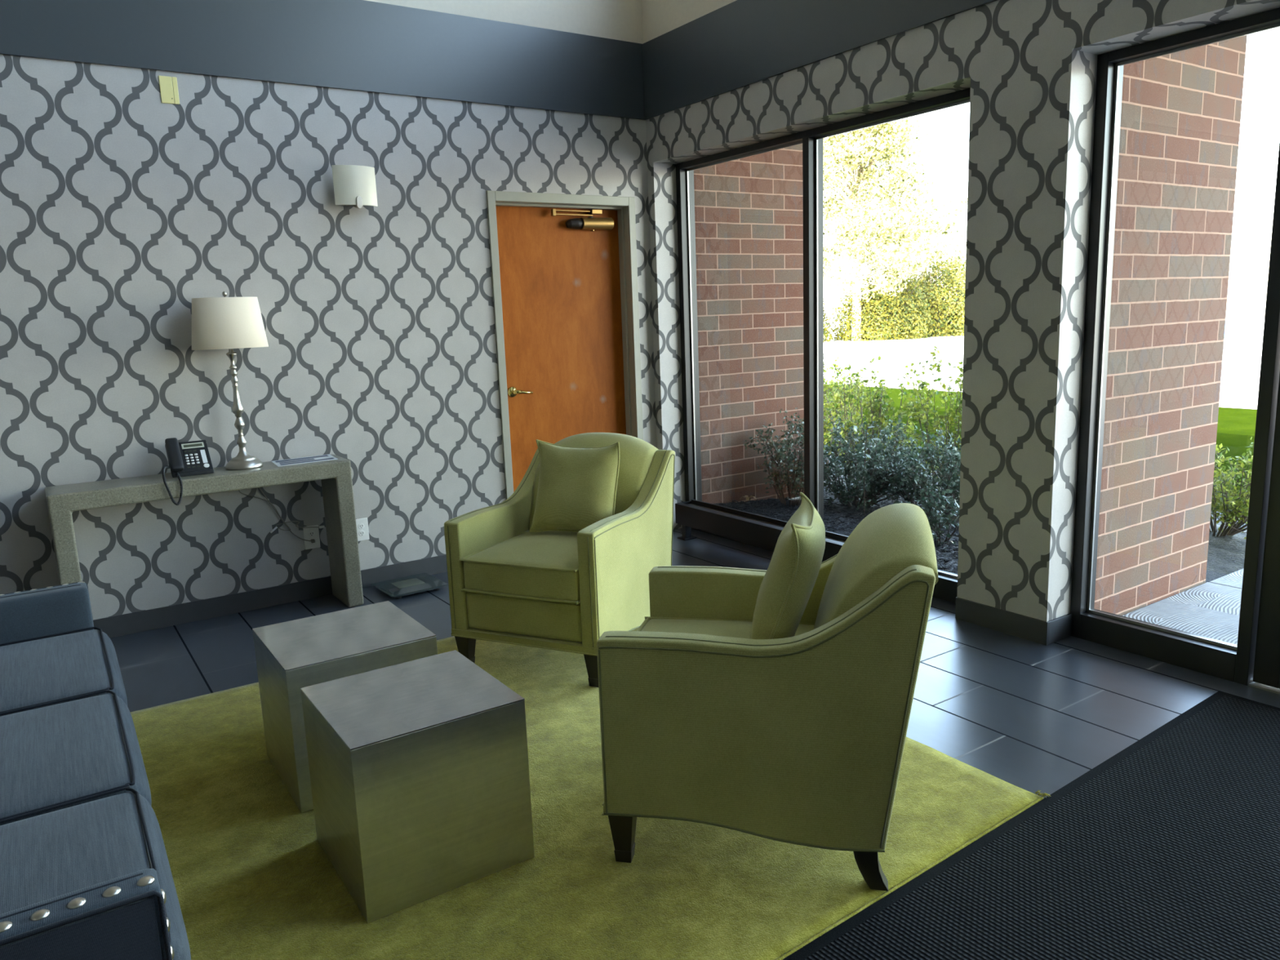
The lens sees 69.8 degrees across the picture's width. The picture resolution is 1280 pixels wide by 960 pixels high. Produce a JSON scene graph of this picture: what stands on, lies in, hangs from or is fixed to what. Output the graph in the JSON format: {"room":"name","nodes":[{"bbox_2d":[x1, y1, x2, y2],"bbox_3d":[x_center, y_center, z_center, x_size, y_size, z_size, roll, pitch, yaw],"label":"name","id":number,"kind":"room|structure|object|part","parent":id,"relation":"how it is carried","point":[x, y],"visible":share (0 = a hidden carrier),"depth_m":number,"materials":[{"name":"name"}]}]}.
{"room":"lobby waiting area","nodes":[
{"label":"lobby waiting area","id":0,"kind":"room"},
{"bbox_2d":[0,0,657,619],"bbox_3d":[-3.322,-1.610,3.713,8.000,5.000,0.200,-9,12,-33],"label":"wall","id":1,"kind":"structure","parent":0,"point":[122,206],"depth_m":4.67,"materials":[{"name":"paper"}]},
{"bbox_2d":[158,75,179,104],"bbox_3d":[-2.212,-1.833,4.313,0.077,0.121,0.007,-9,12,-33],"label":"wall plate","id":2,"kind":"object","parent":1,"relation":"attached to","point":[166,90],"visible":1,"depth_m":4.31,"materials":[{"name":"beige plastic"}]},
{"bbox_2d":[93,554,447,638],"bbox_3d":[-3.173,0.811,4.065,8.000,0.103,0.010,-9,12,-33],"label":"baseboard","id":3,"kind":"structure","parent":1,"relation":"attached to","point":[187,612],"depth_m":4.80,"materials":[{"name":"stone"}]},
{"bbox_2d":[302,524,319,549],"bbox_3d":[-1.770,0.309,4.950,0.080,0.125,0.010,-9,12,-33],"label":"wall outlet","id":4,"kind":"object","parent":1,"relation":"attached to","point":[309,533],"visible":1,"depth_m":4.95,"materials":[{"name":"white plastic"}]},
{"bbox_2d":[308,530,315,537],"bbox_3d":[-1.769,0.289,4.944,0.034,0.034,0.003,-9,12,-33],"label":"socket","id":5,"kind":"object","parent":4,"relation":"attached to","point":[311,533],"depth_m":4.94,"materials":[{"name":"white plastic"}]},
{"bbox_2d":[0,0,644,119],"bbox_3d":[-3.281,-1.966,3.554,7.986,0.445,0.014,-9,12,-33],"label":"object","id":6,"kind":"structure","parent":1,"relation":"attached to","point":[355,45],"depth_m":4.71,"materials":[{"name":"paint"}]},
{"bbox_2d":[331,164,377,208],"bbox_3d":[-1.489,-1.524,4.793,0.222,0.215,0.113,-9,12,-33],"label":"wall sconce","id":7,"kind":"object","parent":1,"relation":"attached to","point":[354,185],"visible":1,"depth_m":4.75,"materials":[{"name":"white glass"}]},
{"bbox_2d":[355,517,368,541],"bbox_3d":[-1.548,0.276,5.097,0.080,0.125,0.010,-9,12,-33],"label":"wall outlet","id":8,"kind":"object","parent":1,"relation":"attached to","point":[362,531],"visible":0.86,"depth_m":5.10,"materials":[{"name":"white plastic"}]},
{"bbox_2d":[358,523,364,528],"bbox_3d":[-1.547,0.256,5.091,0.034,0.034,0.003,-9,12,-33],"label":"socket","id":9,"kind":"object","parent":8,"relation":"attached to","point":[361,526],"depth_m":5.09,"materials":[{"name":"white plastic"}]},
{"bbox_2d":[358,530,364,536],"bbox_3d":[-1.545,0.296,5.098,0.034,0.034,0.003,-9,12,-33],"label":"socket","id":10,"kind":"object","parent":8,"relation":"attached to","point":[361,533],"depth_m":5.10,"materials":[{"name":"white plastic"}]},
{"bbox_2d":[486,190,643,499],"bbox_3d":[-0.462,-0.661,5.790,1.016,2.180,0.176,-9,12,-33],"label":"door","id":11,"kind":"structure","parent":1,"relation":"in","point":[564,267],"depth_m":5.75,"materials":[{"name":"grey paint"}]},
{"bbox_3d":[-0.732,-0.540,5.620,0.146,0.066,0.066,-9,12,-33],"label":"lever handle","id":12,"kind":"part","parent":11,"relation":"part of","materials":[{"name":"gold metal"}]},
{"bbox_3d":[-0.394,-1.653,5.683,0.352,0.045,0.044,-9,12,-33],"label":"closer arm","id":13,"kind":"part","parent":11,"relation":"part of","materials":[{"name":"brown metal"}]},
{"bbox_2d":[110,528,1279,798],"bbox_3d":[-0.583,1.464,0.571,8.290,0.120,9.200,-9,12,-33],"label":"floor","id":14,"kind":"structure","parent":0,"point":[1033,717],"depth_m":3.63,"materials":[{"name":"tile"}]},
{"bbox_2d":[44,453,364,607],"bbox_3d":[-2.098,0.345,4.532,1.320,0.774,0.299,-9,12,-33],"label":"console table","id":15,"kind":"object","parent":14,"relation":"on","point":[335,475],"visible":0.68,"depth_m":4.42,"materials":[{"name":"concrete"}]},
{"bbox_2d":[162,437,213,505],"bbox_3d":[-2.163,-0.051,4.375,0.236,0.291,0.272,-9,12,-33],"label":"desk telephone","id":16,"kind":"object","parent":15,"relation":"on","point":[191,458],"visible":1,"depth_m":4.40,"materials":[{"name":"grey plastic"}]},
{"bbox_3d":[-2.189,0.024,4.294,0.083,0.174,0.150,-9,12,-33],"label":"coiled cord","id":17,"kind":"part","parent":16,"relation":"part of","materials":[{"name":"grey plastic"}]},
{"bbox_2d":[191,291,268,470],"bbox_3d":[-1.993,-0.488,4.511,0.349,0.862,0.237,-9,12,-33],"label":"table lamp","id":18,"kind":"object","parent":15,"relation":"on","point":[224,322],"visible":1,"depth_m":4.39,"materials":[{"name":"white fabric"}]},
{"bbox_3d":[-2.003,-0.762,4.461,0.349,0.242,0.237,-9,12,-33],"label":"lamp shade","id":19,"kind":"part","parent":18,"relation":"part of","materials":[{"name":"fabric"}]},
{"bbox_3d":[-1.988,-0.359,4.535,0.175,0.600,0.175,-9,12,-33],"label":"lamp stem","id":20,"kind":"part","parent":18,"relation":"part of","materials":[{"name":"silver metal"}]},
{"bbox_2d":[238,487,324,542],"bbox_3d":[-1.879,0.169,4.835,0.408,0.376,0.025,-9,12,-33],"label":"power cable","id":21,"kind":"object","parent":15,"relation":"hanging from","point":[313,540],"visible":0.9,"depth_m":4.84,"materials":[{"name":"white plastic"}]},
{"bbox_2d":[271,453,337,466],"bbox_3d":[-1.734,-0.103,4.748,0.316,0.002,0.231,-9,12,-33],"label":"sign","id":22,"kind":"object","parent":15,"relation":"on","point":[323,457],"visible":1,"depth_m":4.74,"materials":[{"name":"white paper"}]},
{"bbox_2d":[370,573,448,599],"bbox_3d":[-1.276,0.590,5.086,0.326,0.031,0.310,-9,13,-35],"label":"bathroom scale","id":23,"kind":"object","parent":14,"relation":"on","point":[398,588],"visible":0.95,"depth_m":5.05,"materials":[{"name":"clear glass"}]},
{"bbox_2d":[129,626,1051,959],"bbox_3d":[-0.867,1.007,2.750,3.430,0.018,2.638,-9,12,-33],"label":"area rug","id":24,"kind":"object","parent":14,"relation":"on","point":[253,878],"visible":0.58,"depth_m":2.46,"materials":[{"name":"green carpet"}]},
{"bbox_2d":[0,581,191,959],"bbox_3d":[-1.754,0.715,2.095,1.074,0.866,2.234,-9,12,-32],"label":"sofa","id":25,"kind":"object","parent":24,"relation":"on","point":[86,873],"visible":1,"depth_m":1.98,"materials":[{"name":"blue fabric"}]},
{"bbox_3d":[-2.297,0.649,3.002,0.904,0.467,0.110,-9,12,-32],"label":"arm","id":26,"kind":"part","parent":25,"relation":"part of","materials":[{"name":"blue fabric"}]},
{"bbox_2d":[0,629,127,716],"bbox_3d":[-1.994,0.657,2.715,0.804,0.166,0.678,-9,12,-32],"label":"seat cushion","id":27,"kind":"object","parent":25,"relation":"on","point":[39,668],"depth_m":2.77,"materials":[{"name":"blue fabric"}]},
{"bbox_2d":[0,693,151,825],"bbox_3d":[-1.624,0.746,2.153,0.804,0.166,0.671,-9,12,-32],"label":"seat cushion","id":28,"kind":"object","parent":25,"relation":"on","point":[70,751],"depth_m":2.19,"materials":[{"name":"blue fabric"}]},
{"bbox_3d":[-1.113,0.928,1.223,0.885,0.460,0.003,-9,12,-32],"label":"panel","id":29,"kind":"part","parent":25,"relation":"part of","materials":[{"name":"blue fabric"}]},
{"bbox_3d":[-1.139,0.919,1.253,0.917,0.479,0.076,-9,12,-32],"label":"arm","id":30,"kind":"part","parent":25,"relation":"part of","materials":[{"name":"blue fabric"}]},
{"bbox_2d":[0,791,191,959],"bbox_3d":[-1.261,0.833,1.601,0.804,0.166,0.653,-9,12,-32],"label":"seat cushion","id":31,"kind":"object","parent":25,"relation":"on","point":[50,851],"depth_m":1.79,"materials":[{"name":"blue fabric"}]},
{"bbox_2d":[252,600,437,813],"bbox_3d":[-0.966,0.721,3.044,0.465,0.456,0.465,-9,12,-33],"label":"side table","id":32,"kind":"object","parent":24,"relation":"on","point":[292,655],"visible":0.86,"depth_m":2.89,"materials":[{"name":"metal"}]},
{"bbox_2d":[300,649,534,923],"bbox_3d":[-0.614,0.801,2.520,0.459,0.459,0.459,-9,12,-33],"label":"side table","id":33,"kind":"object","parent":24,"relation":"on","point":[419,769],"visible":1,"depth_m":2.35,"materials":[{"name":"metal"}]},
{"bbox_2d":[444,432,675,687],"bbox_3d":[-0.315,0.290,4.019,0.703,0.904,0.852,3,11,25],"label":"armchair","id":34,"kind":"object","parent":24,"relation":"on","point":[509,584],"visible":0.89,"depth_m":3.77,"materials":[{"name":"green fabric"}]},
{"bbox_3d":[-0.734,0.716,3.889,0.068,0.145,0.068,3,11,25],"label":"leg","id":35,"kind":"part","parent":34,"relation":"part of","materials":[{"name":"brown wood"}]},
{"bbox_3d":[-0.596,0.261,4.149,0.074,0.727,0.824,3,11,25],"label":"arm","id":36,"kind":"part","parent":34,"relation":"part of","materials":[{"name":"green fabric"}]},
{"bbox_2d":[463,530,580,600],"bbox_3d":[-0.371,0.338,3.902,0.540,0.168,0.567,3,11,25],"label":"seat cushion","id":37,"kind":"object","parent":34,"relation":"on","point":[505,565],"depth_m":3.70,"materials":[{"name":"green fabric"}]},
{"bbox_3d":[-0.343,0.496,3.979,0.547,0.160,0.634,3,11,25],"label":"rail","id":38,"kind":"part","parent":34,"relation":"part of","materials":[{"name":"green fabric"}]},
{"bbox_2d":[528,439,619,532],"bbox_3d":[-0.279,0.029,4.012,0.415,0.401,0.198,2,11,23],"label":"throw pillow","id":39,"kind":"object","parent":34,"relation":"on","point":[577,486],"visible":0.85,"depth_m":3.95,"materials":[{"name":"green fabric"}]},
{"bbox_3d":[-0.176,0.742,3.631,0.068,0.145,0.068,3,11,25],"label":"leg","id":40,"kind":"part","parent":34,"relation":"part of","materials":[{"name":"brown wood"}]},
{"bbox_3d":[-0.210,0.190,4.236,0.547,0.792,0.344,3,11,25],"label":"backrest","id":41,"kind":"part","parent":34,"relation":"part of","materials":[{"name":"green fabric"}]},
{"bbox_3d":[-0.032,0.288,3.888,0.074,0.727,0.824,3,11,25],"label":"arm","id":42,"kind":"part","parent":34,"relation":"part of","materials":[{"name":"green fabric"}]},
{"bbox_2d":[596,502,937,891],"bbox_3d":[0.370,0.521,2.609,0.852,0.904,0.703,0,11,13],"label":"armchair","id":43,"kind":"object","parent":24,"relation":"on","point":[799,739],"visible":0.98,"depth_m":2.29,"materials":[{"name":"green fabric"}]},
{"bbox_3d":[-0.043,0.949,2.466,0.068,0.145,0.068,0,11,13],"label":"leg","id":44,"kind":"part","parent":43,"relation":"part of","materials":[{"name":"brown wood"}]},
{"bbox_2d":[641,618,813,639],"bbox_3d":[0.239,0.544,2.644,0.567,0.168,0.540,0,11,13],"label":"seat cushion","id":45,"kind":"object","parent":43,"relation":"on","point":[733,628],"depth_m":2.80,"materials":[{"name":"green fabric"}]},
{"bbox_3d":[0.441,0.449,2.904,0.824,0.727,0.074,0,11,13],"label":"arm","id":46,"kind":"part","parent":43,"relation":"part of","materials":[{"name":"green fabric"}]},
{"bbox_2d":[751,492,825,639],"bbox_3d":[0.415,0.270,2.551,0.197,0.401,0.413,0,11,13],"label":"throw pillow","id":47,"kind":"object","parent":43,"relation":"on","point":[787,585],"visible":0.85,"depth_m":2.39,"materials":[{"name":"green fabric"}]},
{"bbox_3d":[0.582,0.970,2.317,0.087,0.112,0.060,0,11,13],"label":"leg","id":48,"kind":"part","parent":43,"relation":"part of","materials":[{"name":"brown wood"}]},
{"bbox_3d":[0.616,0.467,2.542,0.344,0.792,0.547,0,11,13],"label":"backrest","id":49,"kind":"part","parent":43,"relation":"part of","materials":[{"name":"green fabric"}]},
{"bbox_2d":[675,499,848,561],"bbox_3d":[0.756,0.360,5.332,0.140,0.246,1.667,-9,12,-33],"label":"baseboard heater","id":50,"kind":"object","parent":14,"relation":"on","point":[757,530],"visible":0.56,"depth_m":5.51,"materials":[{"name":"black metal"}]},
{"bbox_3d":[0.306,0.330,5.988,0.098,0.105,0.082,-9,12,-33],"label":"leg","id":51,"kind":"part","parent":50,"relation":"part of","materials":[{"name":"black metal"}]},
{"bbox_2d":[688,503,844,542],"bbox_3d":[0.767,0.267,5.324,0.071,0.005,1.645,-9,12,-33],"label":"grille","id":52,"kind":"object","parent":50,"relation":"attached to","point":[833,537],"depth_m":5.50,"materials":[{"name":"grey metal"}]},
{"bbox_2d":[782,691,1279,959],"bbox_3d":[1.458,1.102,1.780,3.050,0.008,1.830,-10,13,-35],"label":"entrance mat","id":53,"kind":"object","parent":14,"relation":"on","point":[1168,847],"visible":1,"depth_m":2.35,"materials":[{"name":"black carpet"}]},
{"bbox_2d":[641,0,1279,622],"bbox_3d":[2.635,-1.576,2.304,0.300,5.000,9.200,-9,12,-33],"label":"wall","id":54,"kind":"structure","parent":0,"point":[1028,67],"depth_m":3.90,"materials":[{"name":"paper"}]},
{"bbox_2d":[642,0,996,119],"bbox_3d":[2.547,-1.914,2.068,0.014,0.445,9.000,-9,12,-33],"label":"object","id":55,"kind":"structure","parent":54,"relation":"attached to","point":[740,43],"depth_m":4.84,"materials":[{"name":"paint"}]},
{"bbox_2d":[675,88,970,603],"bbox_3d":[0.973,-0.707,5.168,0.112,2.388,2.336,-9,12,-33],"label":"window","id":56,"kind":"structure","parent":54,"relation":"in","point":[811,140],"depth_m":5.19,"materials":[{"name":"black metal"}]},
{"bbox_2d":[955,596,1071,645],"bbox_3d":[1.007,0.462,5.124,0.183,0.103,2.857,-9,12,-33],"label":"baseboard","id":57,"kind":"structure","parent":54,"relation":"attached to","point":[1044,633],"depth_m":4.03,"materials":[{"name":"stone"}]},
{"bbox_2d":[1070,7,1279,685],"bbox_3d":[2.082,-0.454,3.551,0.112,2.388,0.709,-9,12,-33],"label":"window","id":58,"kind":"structure","parent":54,"relation":"in","point":[1232,662],"depth_m":3.64,"materials":[{"name":"black metal"}]},
{"bbox_2d":[1248,373,1279,694],"bbox_3d":[2.552,-0.340,2.827,0.157,2.388,1.028,-9,12,-33],"label":"door","id":59,"kind":"structure","parent":54,"relation":"in","point":[1266,673],"depth_m":3.36,"materials":[{"name":"black metal"}]},
{"label":"outside","id":60,"kind":"structure","parent":0,"visible":0},
{"bbox_2d":[1122,568,1243,644],"bbox_3d":[7.846,0.506,4.339,9.998,0.194,6.148,-9,12,-33],"label":"concrete walk","id":61,"kind":"structure","parent":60,"point":[1211,609],"depth_m":4.30,"materials":[{"name":"grey concrete"}]},
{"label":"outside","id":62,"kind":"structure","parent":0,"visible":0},
{"bbox_2d":[823,384,1257,509],"bbox_3d":[-1.941,-2.201,21.046,7.000,0.084,32.851,-9,12,-33],"label":"lawn","id":63,"kind":"structure","parent":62,"point":[1236,427],"depth_m":11.25,"materials":[{"name":"green plant"}]},
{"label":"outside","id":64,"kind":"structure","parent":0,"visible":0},
{"bbox_2d":[713,455,1247,608],"bbox_3d":[0.837,-0.106,8.300,2.898,0.178,8.351,-9,12,-33],"label":"mulch bed","id":65,"kind":"object","parent":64,"point":[1225,554],"visible":0.04,"depth_m":5.39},
{"bbox_2d":[739,495,756,500],"bbox_3d":[0.764,0.129,6.473,0.116,0.029,0.118,-9,12,-33],"label":"dry leaf","id":66,"kind":"object","parent":65,"relation":"on","point":[748,498],"visible":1,"depth_m":6.46,"materials":[{"name":"brown plant"}]},
{"bbox_2d":[742,406,840,506],"bbox_3d":[1.078,-0.149,6.356,0.643,0.709,0.618,-9,12,-33],"label":"shrub","id":67,"kind":"object","parent":65,"relation":"on","point":[780,453],"visible":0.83,"depth_m":6.38,"materials":[{"name":"green plant"}]},
{"bbox_2d":[719,480,959,574],"bbox_3d":[1.787,0.239,6.041,1.961,0.146,2.644,-9,12,-33],"label":"chips","id":68,"kind":"object","parent":65,"relation":"on","point":[756,504],"visible":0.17,"depth_m":6.08,"materials":[{"name":"brown wood"}]},
{"bbox_2d":[853,423,880,515],"bbox_3d":[1.490,-0.062,6.046,0.024,0.620,0.238,-9,12,-33],"label":"leafy sprig","id":69,"kind":"object","parent":68,"relation":"on","point":[855,426],"visible":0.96,"depth_m":6.05,"materials":[{"name":"green plant"}]},
{"bbox_3d":[1.485,-0.063,6.052,0.012,0.620,0.036,-5,11,-14],"label":"stem","id":70,"kind":"part","parent":69,"relation":"part of","materials":[{"name":"plant"}]},
{"bbox_2d":[823,355,871,466],"bbox_3d":[1.772,-0.648,8.367,0.827,1.128,0.869,-9,12,-33],"label":"shrub","id":71,"kind":"object","parent":65,"relation":"on","point":[826,439],"visible":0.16,"depth_m":8.27,"materials":[{"name":"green plant"}]},
{"bbox_2d":[789,412,942,511],"bbox_3d":[1.598,-0.113,6.501,1.068,0.740,0.998,-10,13,-38],"label":"shrub","id":72,"kind":"object","parent":65,"relation":"on","point":[854,486],"visible":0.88,"depth_m":6.37,"materials":[{"name":"green plant"}]},
{"bbox_2d":[823,352,927,480],"bbox_3d":[1.853,-0.488,7.565,0.857,1.066,1.060,-9,12,-33],"label":"shrub","id":73,"kind":"object","parent":65,"relation":"on","point":[877,400],"visible":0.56,"depth_m":7.44,"materials":[{"name":"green plant"}]},
{"bbox_2d":[865,425,960,515],"bbox_3d":[2.024,-0.036,6.283,0.967,0.656,0.871,-9,12,-33],"label":"shrub","id":74,"kind":"object","parent":65,"relation":"on","point":[917,480],"visible":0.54,"depth_m":6.16,"materials":[{"name":"green plant"}]},
{"bbox_2d":[896,484,959,552],"bbox_3d":[1.733,0.229,5.416,0.473,0.396,0.463,-9,12,-33],"label":"shrub","id":75,"kind":"object","parent":65,"relation":"on","point":[935,525],"visible":0.66,"depth_m":5.36,"materials":[{"name":"green plant"}]},
{"bbox_2d":[895,342,963,493],"bbox_3d":[2.391,-0.444,6.932,0.926,1.172,0.915,-1,10,7],"label":"shrub","id":76,"kind":"object","parent":65,"relation":"on","point":[923,417],"visible":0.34,"depth_m":6.85,"materials":[{"name":"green plant"}]},
{"bbox_2d":[1209,436,1253,539],"bbox_3d":[3.548,0.040,5.618,0.869,0.654,0.913,4,12,29],"label":"shrub","id":77,"kind":"object","parent":65,"relation":"on","point":[1239,500],"visible":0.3,"depth_m":5.45,"materials":[{"name":"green plant"}]},
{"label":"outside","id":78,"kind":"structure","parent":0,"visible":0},
{"bbox_2d":[823,319,1264,408],"bbox_3d":[29.166,-4.032,25.505,49.800,0.170,120.000,-9,12,-33],"label":"pavement","id":79,"kind":"structure","parent":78,"point":[1242,353],"depth_m":26.57,"materials":[{"name":"concrete"}]},
{"bbox_2d":[823,300,833,342],"bbox_3d":[7.476,-8.456,46.381,4.571,3.140,4.622,-9,12,-33],"label":"bush","id":80,"kind":"object","parent":79,"relation":"on","point":[826,330],"visible":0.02,"depth_m":45.92,"materials":[{"name":"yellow plant"}]},
{"bbox_2d":[831,264,936,341],"bbox_3d":[12.291,-9.022,46.285,5.333,3.950,4.982,-9,12,-33],"label":"bush","id":81,"kind":"object","parent":79,"relation":"on","point":[874,323],"visible":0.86,"depth_m":45.11,"materials":[{"name":"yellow plant"}]},
{"bbox_2d":[822,115,951,341],"bbox_3d":[10.530,-13.515,44.405,8.536,13.437,8.179,2,11,22],"label":"deciduous tree","id":82,"kind":"object","parent":79,"relation":"on","point":[846,156],"visible":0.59,"depth_m":42.75,"materials":[{"name":"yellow plant"}]},
{"bbox_2d":[864,194,967,309],"bbox_3d":[16.503,-12.592,53.328,7.864,8.014,6.709,-9,12,-33],"label":"deciduous tree","id":83,"kind":"object","parent":79,"relation":"on","point":[952,224],"visible":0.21,"depth_m":52.84,"materials":[{"name":"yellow plant"}]},
{"bbox_2d":[893,256,965,337],"bbox_3d":[15.593,-9.648,48.342,5.498,4.209,4.974,-9,12,-33],"label":"bush","id":84,"kind":"object","parent":79,"relation":"on","point":[943,310],"visible":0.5,"depth_m":47.05,"materials":[{"name":"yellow plant"}]},
{"bbox_2d":[1224,317,1235,338],"bbox_3d":[16.225,-4.835,28.972,4.287,1.420,1.840,4,12,32],"label":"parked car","id":85,"kind":"object","parent":79,"relation":"on","point":[1229,323],"visible":0.14,"depth_m":27.23,"materials":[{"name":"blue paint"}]},
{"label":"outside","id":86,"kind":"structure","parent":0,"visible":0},
{"bbox_2d":[1093,35,1247,615],"bbox_3d":[2.280,-0.909,4.298,1.116,3.600,0.390,-9,12,-33],"label":"brick wall","id":87,"kind":"structure","parent":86,"point":[1181,111],"depth_m":4.17,"materials":[{"name":"red brick"}]},
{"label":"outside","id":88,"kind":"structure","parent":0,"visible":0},
{"bbox_2d":[693,143,804,503],"bbox_3d":[0.717,-1.265,6.575,1.116,3.600,0.400,-9,12,-33],"label":"brick wall","id":89,"kind":"structure","parent":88,"point":[748,211],"depth_m":6.38,"materials":[{"name":"red brick"}]}
]}

